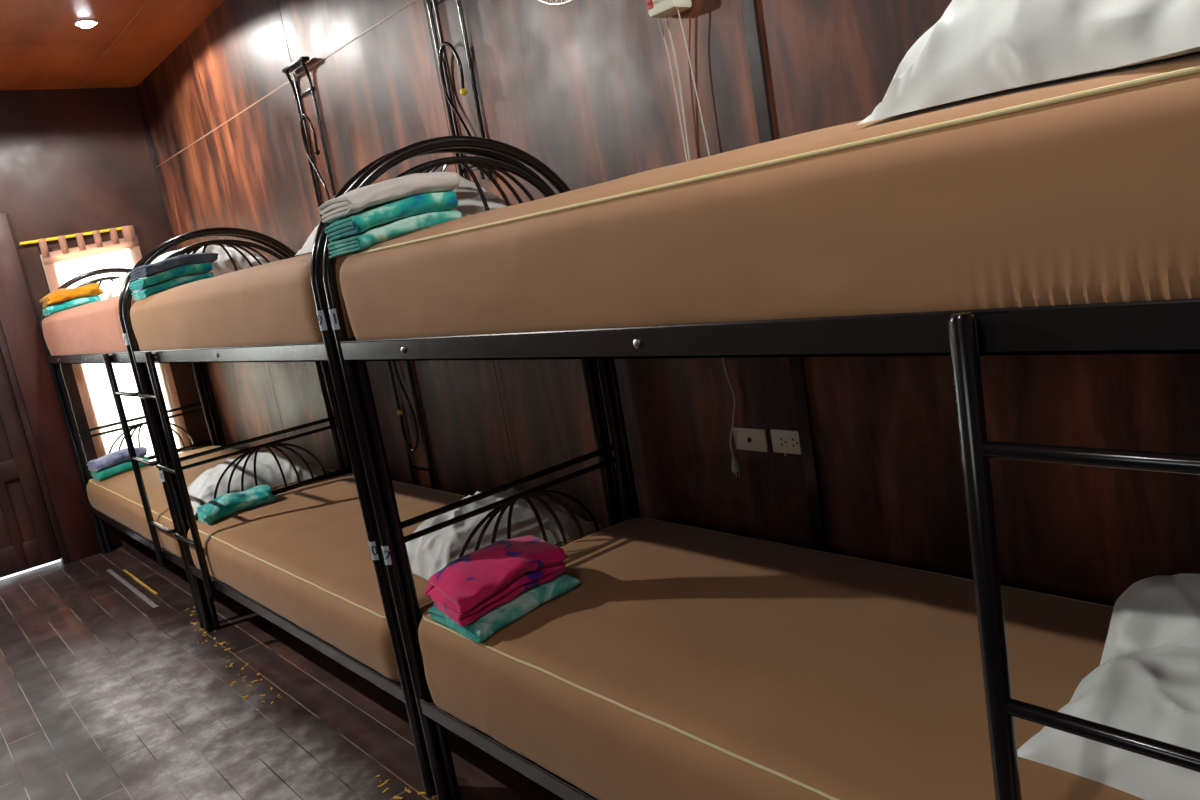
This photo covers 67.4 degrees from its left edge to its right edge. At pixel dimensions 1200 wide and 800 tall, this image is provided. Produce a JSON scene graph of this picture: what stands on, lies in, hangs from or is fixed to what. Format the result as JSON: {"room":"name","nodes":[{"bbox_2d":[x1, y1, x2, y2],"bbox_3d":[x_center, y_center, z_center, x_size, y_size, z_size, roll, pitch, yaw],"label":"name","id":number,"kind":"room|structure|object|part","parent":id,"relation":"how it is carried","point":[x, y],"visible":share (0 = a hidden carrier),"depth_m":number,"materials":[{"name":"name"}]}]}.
{"room":"dormitory","nodes":[
{"label":"dormitory","id":0,"kind":"room"},
{"bbox_2d":[0,87,222,547],"bbox_3d":[-4.201,-0.211,5.117,3.615,2.920,0.100,-18,13,-38],"label":"wall","id":1,"kind":"structure","parent":0,"point":[72,161],"depth_m":5.74,"materials":[{"name":"brown wood"}]},
{"bbox_2d":[0,351,60,577],"bbox_3d":[-3.915,0.145,5.327,0.839,2.000,0.084,-18,13,-38],"label":"door","id":2,"kind":"structure","parent":1,"relation":"in","point":[27,539],"depth_m":5.60,"materials":[{"name":"brown wood"}]},
{"bbox_2d":[0,322,69,563],"bbox_3d":[-3.933,0.133,5.327,0.910,2.090,0.100,-18,13,-38],"label":"trim","id":3,"kind":"structure","parent":1,"relation":"attached to","point":[4,350],"depth_m":5.61,"materials":[{"name":"brown wood"}]},
{"bbox_2d":[0,213,100,561],"bbox_3d":[-3.503,-0.051,5.620,0.185,2.200,0.030,-18,13,-38],"label":"trim","id":4,"kind":"structure","parent":1,"relation":"attached to","point":[18,321],"depth_m":5.62,"materials":[{"name":"red wood"}]},
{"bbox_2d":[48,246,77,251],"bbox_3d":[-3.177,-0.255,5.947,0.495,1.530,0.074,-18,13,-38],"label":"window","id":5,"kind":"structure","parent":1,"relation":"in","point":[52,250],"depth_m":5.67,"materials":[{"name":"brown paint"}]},
{"bbox_2d":[19,227,121,244],"bbox_3d":[-3.325,-1.047,5.723,0.641,0.044,0.038,-18,13,-38],"label":"curtain rod","id":6,"kind":"object","parent":1,"relation":"attached to","point":[117,228],"visible":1,"depth_m":5.67,"materials":[{"name":"yellow metal"}]},
{"bbox_2d":[38,225,191,460],"bbox_3d":[-3.145,-0.287,5.895,0.578,1.641,0.031,-18,13,-38],"label":"curtain","id":7,"kind":"object","parent":6,"relation":"hanging from","point":[60,266],"visible":0.38,"depth_m":5.84,"materials":[{"name":"white fabric"}]},
{"bbox_2d":[0,0,224,90],"bbox_3d":[-1.960,-1.562,1.860,3.815,0.100,7.890,-18,13,-38],"label":"ceiling","id":8,"kind":"structure","parent":0,"point":[41,47],"depth_m":4.79,"materials":[{"name":"brown wood"}]},
{"bbox_2d":[73,18,97,27],"bbox_3d":[-2.558,-1.876,4.482,0.112,0.042,0.112,-18,13,-38],"label":"ceiling lamp","id":9,"kind":"object","parent":8,"relation":"attached to","point":[85,23],"visible":1,"depth_m":4.46,"materials":[{"name":"white"}]},
{"bbox_3d":[-2.558,-1.876,4.482,0.076,0.042,0.076,-18,13,-38],"label":"bulb","id":10,"kind":"part","parent":9,"relation":"part of","materials":[{"name":"white"}]},
{"bbox_2d":[76,0,148,88],"bbox_3d":[-0.863,-1.864,2.763,0.005,0.003,7.690,-18,13,-38],"label":"trim","id":11,"kind":"structure","parent":8,"relation":"attached to","point":[148,0],"depth_m":4.90,"materials":[{"name":"brown wood"}]},
{"bbox_2d":[0,541,561,799],"bbox_3d":[-1.455,1.367,2.392,3.815,0.100,7.890,-18,13,-38],"label":"floor","id":12,"kind":"structure","parent":0,"point":[106,693],"depth_m":3.37,"materials":[{"name":"brown wood"}]},
{"bbox_2d":[106,569,158,607],"bbox_3d":[-2.611,1.038,5.005,0.024,0.002,1.100,-18,13,-38],"label":"floor strip","id":13,"kind":"object","parent":12,"relation":"on","point":[142,596],"visible":1,"depth_m":4.95,"materials":[{"name":"grey metal"}]},
{"bbox_2d":[123,570,157,593],"bbox_3d":[-2.598,1.023,5.080,0.012,0.002,0.740,-18,13,-38],"label":"floor strip","id":14,"kind":"object","parent":12,"relation":"on","point":[126,571],"visible":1,"depth_m":5.05,"materials":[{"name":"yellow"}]},
{"bbox_2d":[39,234,346,627],"bbox_3d":[-2.365,0.058,5.099,0.914,1.783,2.166,-18,13,-38],"label":"bunk bed","id":15,"kind":"object","parent":12,"relation":"on","point":[54,362],"visible":0.42,"depth_m":4.88,"materials":[{"name":"black paint"}]},
{"bbox_3d":[-3.288,0.359,5.730,0.032,1.284,0.032,-18,13,-38],"label":"post","id":16,"kind":"part","parent":15,"relation":"part of","materials":[{"name":"black metal"}]},
{"bbox_3d":[-2.732,-0.221,4.782,0.036,0.051,2.110,-18,13,-38],"label":"rail","id":17,"kind":"part","parent":15,"relation":"part of","materials":[{"name":"black metal"}]},
{"bbox_2d":[42,291,139,355],"bbox_3d":[-2.448,-0.465,5.011,0.866,0.291,2.108,-18,13,-38],"label":"mattress","id":18,"kind":"object","parent":15,"relation":"on","point":[94,327],"visible":0.24,"depth_m":4.53,"materials":[{"name":"leather"}]},
{"bbox_2d":[42,296,100,315],"bbox_3d":[-3.236,-0.577,5.517,0.298,0.071,0.216,-18,13,-38],"label":"folded towel","id":19,"kind":"object","parent":18,"relation":"on","point":[55,308],"visible":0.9,"depth_m":5.43,"materials":[{"name":"teal fabric"}]},
{"bbox_2d":[40,283,103,307],"bbox_3d":[-3.231,-0.642,5.504,0.322,0.096,0.218,-19,14,-42],"label":"folded towel","id":20,"kind":"object","parent":19,"relation":"on","point":[57,296],"visible":0.97,"depth_m":5.44,"materials":[{"name":"yellow fabric"}]},
{"bbox_2d":[107,272,138,298],"bbox_3d":[-2.907,-0.744,5.706,0.420,0.205,0.340,-18,13,-38],"label":"pillow","id":21,"kind":"object","parent":18,"relation":"on","point":[117,285],"visible":0.13,"depth_m":5.57,"materials":[{"name":"white fabric"}]},
{"bbox_2d":[140,245,267,278],"bbox_3d":[-1.960,-0.666,4.389,0.640,0.188,0.400,-18,13,-40],"label":"pillow","id":22,"kind":"object","parent":18,"relation":"on","point":[223,264],"visible":0.12,"depth_m":4.33,"materials":[{"name":"white fabric"}]},
{"bbox_3d":[-3.035,0.023,5.928,0.881,1.783,0.032,-18,13,-38],"label":"arched frame","id":23,"kind":"part","parent":15,"relation":"part of","materials":[{"name":"black paint"}]},
{"bbox_3d":[-2.569,0.727,4.954,0.036,0.049,2.110,-18,13,-38],"label":"rail","id":24,"kind":"part","parent":15,"relation":"part of","materials":[{"name":"black metal"}]},
{"bbox_3d":[-2.699,0.170,6.214,0.032,1.284,0.032,-18,13,-38],"label":"post","id":25,"kind":"part","parent":15,"relation":"part of","materials":[{"name":"black metal"}]},
{"bbox_3d":[-1.669,0.085,4.289,0.881,1.783,0.032,-18,13,-38],"label":"arched frame","id":26,"kind":"part","parent":15,"relation":"part of","materials":[{"name":"black paint"}]},
{"bbox_2d":[86,446,340,557],"bbox_3d":[-2.279,0.516,5.188,0.868,0.221,2.106,-18,13,-38],"label":"mattress","id":27,"kind":"object","parent":15,"relation":"on","point":[118,497],"visible":0.34,"depth_m":5.06,"materials":[{"name":"beige"}]},
{"bbox_2d":[91,456,148,481],"bbox_3d":[-3.015,0.427,5.661,0.308,0.077,0.248,-18,13,-38],"label":"folded towel","id":28,"kind":"object","parent":27,"relation":"on","point":[124,466],"visible":0.56,"depth_m":5.55,"materials":[{"name":"teal fabric"}]},
{"bbox_2d":[87,447,146,471],"bbox_3d":[-3.032,0.361,5.655,0.312,0.093,0.232,-19,14,-42],"label":"folded towel","id":29,"kind":"object","parent":28,"relation":"on","point":[108,460],"visible":0.88,"depth_m":5.58,"materials":[{"name":"purple fabric"}]},
{"bbox_2d":[187,451,322,513],"bbox_3d":[-1.772,0.368,4.533,0.660,0.191,0.380,-17,13,-36],"label":"pillow","id":30,"kind":"object","parent":27,"relation":"on","point":[201,490],"visible":0.74,"depth_m":4.43,"materials":[{"name":"white fabric"}]},
{"bbox_3d":[-1.333,0.232,4.575,0.032,1.284,0.032,-18,13,-38],"label":"post","id":31,"kind":"part","parent":15,"relation":"part of","materials":[{"name":"black metal"}]},
{"bbox_2d":[186,607,436,798],"bbox_3d":[-1.275,1.094,3.431,0.182,0.002,2.619,-17,13,-37],"label":"flakes","id":32,"kind":"object","parent":12,"relation":"on","point":[385,782],"visible":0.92,"depth_m":3.38,"materials":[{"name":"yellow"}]},
{"bbox_2d":[122,148,623,796],"bbox_3d":[-0.977,0.121,3.434,0.914,1.783,2.083,-18,13,-38],"label":"bunk bed","id":33,"kind":"object","parent":12,"relation":"on","point":[326,352],"visible":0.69,"depth_m":2.99,"materials":[{"name":"black paint"}]},
{"bbox_3d":[-1.873,0.424,4.033,0.032,1.284,0.032,-18,13,-38],"label":"post","id":34,"kind":"part","parent":33,"relation":"part of","materials":[{"name":"black metal"}]},
{"bbox_3d":[-1.621,0.087,4.231,0.881,1.783,0.032,-18,13,-38],"label":"arched frame","id":35,"kind":"part","parent":33,"relation":"part of","materials":[{"name":"black paint"}]},
{"bbox_3d":[-1.345,-0.158,3.117,0.036,0.051,2.026,-18,13,-38],"label":"rail","id":36,"kind":"part","parent":33,"relation":"part of","materials":[{"name":"black metal"}]},
{"bbox_2d":[130,253,354,350],"bbox_3d":[-1.057,-0.392,3.346,0.864,0.270,2.019,-18,13,-38],"label":"mattress","id":37,"kind":"object","parent":33,"relation":"on","point":[272,303],"visible":0.48,"depth_m":2.80,"materials":[{"name":"brown leather"}]},
{"bbox_2d":[131,272,213,300],"bbox_3d":[-1.819,-0.485,3.841,0.295,0.064,0.207,-18,13,-38],"label":"folded towel","id":38,"kind":"object","parent":37,"relation":"on","point":[149,291],"visible":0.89,"depth_m":3.75,"materials":[{"name":"teal fabric"}]},
{"bbox_2d":[129,262,212,291],"bbox_3d":[-1.827,-0.525,3.835,0.295,0.071,0.208,-18,13,-39],"label":"folded towel","id":39,"kind":"object","parent":38,"relation":"on","point":[191,269],"visible":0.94,"depth_m":3.77,"materials":[{"name":"teal fabric"}]},
{"bbox_2d":[130,253,218,280],"bbox_3d":[-1.813,-0.573,3.834,0.322,0.072,0.219,-19,13,-41],"label":"folded towel","id":40,"kind":"object","parent":39,"relation":"on","point":[143,271],"visible":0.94,"depth_m":3.75,"materials":[{"name":"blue fabric"}]},
{"bbox_2d":[296,173,512,254],"bbox_3d":[-0.571,-0.576,2.750,0.640,0.218,0.400,-17,12,-35],"label":"pillow","id":41,"kind":"object","parent":37,"relation":"on","point":[469,199],"visible":0.04,"depth_m":2.70,"materials":[{"name":"white fabric"}]},
{"bbox_3d":[-1.181,0.790,3.289,0.036,0.049,2.026,-18,13,-38],"label":"rail","id":42,"kind":"part","parent":33,"relation":"part of","materials":[{"name":"black metal"}]},
{"bbox_3d":[-1.285,0.234,4.517,0.032,1.284,0.032,-18,13,-38],"label":"post","id":43,"kind":"part","parent":33,"relation":"part of","materials":[{"name":"black metal"}]},
{"bbox_2d":[187,473,603,682],"bbox_3d":[-0.893,0.572,3.522,0.866,0.236,2.026,-18,13,-38],"label":"mattress","id":44,"kind":"object","parent":33,"relation":"on","point":[303,555],"visible":0.51,"depth_m":3.27,"materials":[{"name":"beige"}]},
{"bbox_2d":[196,485,275,523],"bbox_3d":[-1.629,0.455,4.017,0.319,0.098,0.203,-17,12,-34],"label":"folded towel","id":45,"kind":"object","parent":44,"relation":"on","point":[224,505],"visible":1,"depth_m":3.95,"materials":[{"name":"teal fabric"}]},
{"bbox_2d":[406,487,595,579],"bbox_3d":[-0.360,0.415,2.898,0.600,0.250,0.360,-18,13,-40],"label":"pillow","id":46,"kind":"object","parent":44,"relation":"on","point":[430,553],"visible":0.52,"depth_m":2.79,"materials":[{"name":"white fabric"}]},
{"bbox_3d":[-0.309,0.147,2.657,0.881,1.783,0.032,-18,13,-38],"label":"arched frame","id":47,"kind":"part","parent":33,"relation":"part of","materials":[{"name":"black paint"}]},
{"bbox_3d":[0.028,0.294,2.943,0.032,1.284,0.032,-18,13,-38],"label":"post","id":48,"kind":"part","parent":33,"relation":"part of","materials":[{"name":"black metal"}]},
{"bbox_2d":[322,136,1199,799],"bbox_3d":[0.363,0.182,1.827,0.914,1.783,2.016,-18,13,-38],"label":"bunk bed","id":49,"kind":"object","parent":12,"relation":"on","point":[1172,326],"visible":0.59,"depth_m":1.19,"materials":[{"name":"black paint"}]},
{"bbox_3d":[-0.512,0.486,2.401,0.032,1.284,0.032,-18,13,-38],"label":"post","id":50,"kind":"part","parent":49,"relation":"part of","materials":[{"name":"black metal"}]},
{"bbox_3d":[-0.260,0.149,2.599,0.881,1.783,0.032,-18,13,-38],"label":"arched frame","id":51,"kind":"part","parent":49,"relation":"part of","materials":[{"name":"black paint"}]},
{"bbox_3d":[0.159,0.851,1.682,0.036,0.049,1.960,-18,13,-38],"label":"rail","id":52,"kind":"part","parent":49,"relation":"part of","materials":[{"name":"black metal"}]},
{"bbox_3d":[0.076,0.296,2.885,0.032,1.284,0.032,-18,13,-38],"label":"post","id":53,"kind":"part","parent":49,"relation":"part of","materials":[{"name":"black metal"}]},
{"bbox_2d":[339,52,1199,339],"bbox_3d":[0.283,-0.330,1.740,0.866,0.270,1.959,-18,13,-38],"label":"mattress","id":54,"kind":"object","parent":49,"relation":"on","point":[1083,189],"visible":0.94,"depth_m":1.07,"materials":[{"name":"beige leather"}]},
{"bbox_2d":[328,210,461,257],"bbox_3d":[-0.508,-0.413,2.233,0.298,0.068,0.185,-18,13,-38],"label":"folded towel","id":55,"kind":"object","parent":54,"relation":"on","point":[366,239],"visible":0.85,"depth_m":2.15,"materials":[{"name":"teal fabric"}]},
{"bbox_2d":[324,191,457,241],"bbox_3d":[-0.516,-0.456,2.224,0.293,0.077,0.187,-18,13,-39],"label":"folded towel","id":56,"kind":"object","parent":55,"relation":"on","point":[423,203],"visible":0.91,"depth_m":2.16,"materials":[{"name":"teal fabric"}]},
{"bbox_2d":[318,172,459,222],"bbox_3d":[-0.518,-0.502,2.217,0.307,0.079,0.195,-18,13,-37],"label":"folded towel","id":57,"kind":"object","parent":56,"relation":"on","point":[369,197],"visible":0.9,"depth_m":2.14,"materials":[{"name":"grey fabric"}]},
{"bbox_2d":[857,0,1199,124],"bbox_3d":[0.730,-0.496,1.076,0.720,0.302,0.470,-15,11,-27],"label":"pillow","id":58,"kind":"object","parent":54,"relation":"on","point":[976,48],"visible":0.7,"depth_m":0.96,"materials":[{"name":"white fabric"}]},
{"bbox_3d":[-0.005,-0.097,1.510,0.036,0.051,1.960,-18,13,-38],"label":"rail","id":59,"kind":"part","parent":49,"relation":"part of","materials":[{"name":"black metal"}]},
{"bbox_2d":[418,518,1143,799],"bbox_3d":[0.444,0.604,1.908,0.869,0.296,1.957,-18,13,-38],"label":"mattress","id":60,"kind":"object","parent":49,"relation":"on","point":[683,662],"visible":0.71,"depth_m":1.77,"materials":[{"name":"beige"}]},
{"bbox_2d":[428,573,579,642],"bbox_3d":[-0.244,0.501,2.286,0.310,0.058,0.268,-17,13,-36],"label":"folded towel","id":61,"kind":"object","parent":60,"relation":"on","point":[500,616],"visible":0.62,"depth_m":2.18,"materials":[{"name":"teal fabric"}]},
{"bbox_2d":[424,535,567,625],"bbox_3d":[-0.267,0.437,2.281,0.322,0.120,0.248,-16,12,-31],"label":"folded towel","id":62,"kind":"object","parent":61,"relation":"on","point":[477,582],"visible":1,"depth_m":2.21,"materials":[{"name":"pink fabric"}]},
{"bbox_2d":[1017,573,1199,799],"bbox_3d":[0.882,0.394,1.256,0.410,0.214,0.450,-17,12,-34],"label":"pillow","id":63,"kind":"object","parent":60,"relation":"on","point":[1146,682],"visible":0.89,"depth_m":1.29,"materials":[{"name":"white fabric"}]},
{"bbox_2d":[137,0,1199,606],"bbox_3d":[-0.315,-0.545,3.270,0.100,2.920,7.890,-18,13,-38],"label":"wall","id":64,"kind":"structure","parent":0,"point":[584,88],"depth_m":2.64,"materials":[{"name":"brown wood"}]},
{"bbox_2d":[133,86,225,445],"bbox_3d":[-2.815,-0.643,6.179,0.018,2.920,0.018,-18,13,-38],"label":"trim","id":65,"kind":"structure","parent":64,"relation":"attached to","point":[134,88],"depth_m":6.05,"materials":[{"name":"brown wood"}]},
{"bbox_2d":[189,35,211,127],"bbox_3d":[-2.233,-1.775,5.043,0.003,0.518,0.005,-18,13,-38],"label":"trim","id":66,"kind":"structure","parent":64,"relation":"attached to","point":[189,35],"depth_m":5.04,"materials":[{"name":"black wood"}]},
{"bbox_2d":[212,131,288,451],"bbox_3d":[-1.988,-0.356,5.301,0.003,2.396,0.006,-18,13,-38],"label":"trim","id":67,"kind":"structure","parent":64,"relation":"attached to","point":[212,131],"depth_m":5.18,"materials":[{"name":"black wood"}]},
{"bbox_2d":[277,0,293,73],"bbox_3d":[-1.452,-1.738,4.107,0.003,0.520,0.006,-18,13,-38],"label":"trim","id":68,"kind":"structure","parent":64,"relation":"attached to","point":[277,0],"depth_m":4.12,"materials":[{"name":"black"}]},
{"bbox_2d":[156,0,415,166],"bbox_3d":[-0.509,-1.444,3.074,0.004,0.006,7.690,-18,13,-38],"label":"trim","id":69,"kind":"structure","parent":64,"relation":"attached to","point":[412,1],"depth_m":4.02,"materials":[{"name":"brown"}]},
{"bbox_2d":[282,56,335,218],"bbox_3d":[-1.306,-1.161,4.113,0.050,0.728,0.239,-18,13,-38],"label":"wall hook rack","id":70,"kind":"object","parent":64,"relation":"attached to","point":[302,60],"visible":0.9,"depth_m":4.12,"materials":[{"name":"black metal"}]},
{"bbox_3d":[-1.341,-1.395,4.099,0.006,0.016,0.201,-18,13,-38],"label":"wall plate","id":71,"kind":"part","parent":70,"relation":"part of","materials":[{"name":"black paint"}]},
{"bbox_2d":[387,361,436,489],"bbox_3d":[-0.872,0.056,4.066,0.044,0.780,0.204,-18,13,-38],"label":"wall hook rack","id":72,"kind":"object","parent":64,"relation":"attached to","point":[429,468],"visible":0.87,"depth_m":4.05,"materials":[{"name":"black metal"}]},
{"bbox_3d":[-0.811,0.313,4.123,0.006,0.016,0.201,-18,13,-38],"label":"wall plate","id":73,"kind":"part","parent":72,"relation":"part of","materials":[{"name":"black paint"}]},
{"bbox_2d":[426,0,492,179],"bbox_3d":[-0.510,-1.141,3.157,0.044,0.760,0.204,-18,13,-38],"label":"wall hook rack","id":74,"kind":"object","parent":64,"relation":"attached to","point":[431,4],"visible":0.87,"depth_m":3.19,"materials":[{"name":"metal"}]},
{"bbox_3d":[-0.541,-1.398,3.124,0.006,0.016,0.201,-18,13,-38],"label":"wall plate","id":75,"kind":"part","parent":74,"relation":"part of","materials":[{"name":"black paint"}]},
{"bbox_3d":[-0.473,-1.069,3.125,0.025,0.025,0.025,-18,13,-38],"label":"knob","id":76,"kind":"part","parent":74,"relation":"part of","materials":[{"name":"yellow metal"}]},
{"bbox_3d":[-0.444,-0.835,3.227,0.006,0.016,0.201,-18,13,-38],"label":"wall plate","id":77,"kind":"part","parent":74,"relation":"part of","materials":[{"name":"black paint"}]},
{"bbox_2d":[423,0,517,487],"bbox_3d":[-0.433,-0.285,3.436,0.003,2.396,0.005,-18,13,-38],"label":"trim","id":78,"kind":"structure","parent":64,"relation":"attached to","point":[423,0],"depth_m":3.31,"materials":[{"name":"black wood"}]},
{"bbox_2d":[538,0,740,476],"bbox_3d":[0.056,-0.639,2.475,0.277,1.817,0.474,-18,13,-38],"label":"wall fan","id":79,"kind":"object","parent":64,"relation":"attached to","point":[658,9],"visible":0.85,"depth_m":2.36,"materials":[{"name":"white plastic"}]},
{"bbox_3d":[0.204,-0.773,2.412,0.034,0.490,0.008,-18,13,-38],"label":"pull cord","id":80,"kind":"part","parent":79,"relation":"part of","materials":[{"name":"white fabric"}]},
{"bbox_3d":[0.253,-0.771,2.356,0.036,0.490,0.013,-13,11,-17],"label":"pull cord","id":81,"kind":"part","parent":79,"relation":"part of","materials":[{"name":"white fabric"}]},
{"bbox_3d":[0.283,-0.423,2.469,0.044,1.216,0.039,-13,11,-16],"label":"power cord","id":82,"kind":"part","parent":79,"relation":"part of","materials":[{"name":"grey plastic"}]},
{"bbox_2d":[733,427,768,451],"bbox_3d":[0.424,0.111,2.538,0.011,0.065,0.115,-18,13,-38],"label":"wall socket","id":83,"kind":"object","parent":64,"relation":"attached to","point":[752,439],"visible":1,"depth_m":2.53,"materials":[{"name":"beige plastic"}]},
{"bbox_2d":[741,0,827,551],"bbox_3d":[0.487,-0.241,2.322,0.012,2.396,0.040,-18,13,-38],"label":"trim","id":84,"kind":"structure","parent":64,"relation":"attached to","point":[749,7],"depth_m":2.35,"materials":[{"name":"black paint"}]},
{"bbox_2d":[770,429,800,455],"bbox_3d":[0.513,0.117,2.433,0.009,0.072,0.118,-18,13,-38],"label":"wall socket","id":85,"kind":"object","parent":64,"relation":"attached to","point":[783,441],"visible":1,"depth_m":2.44,"materials":[{"name":"beige plastic"}]}
]}

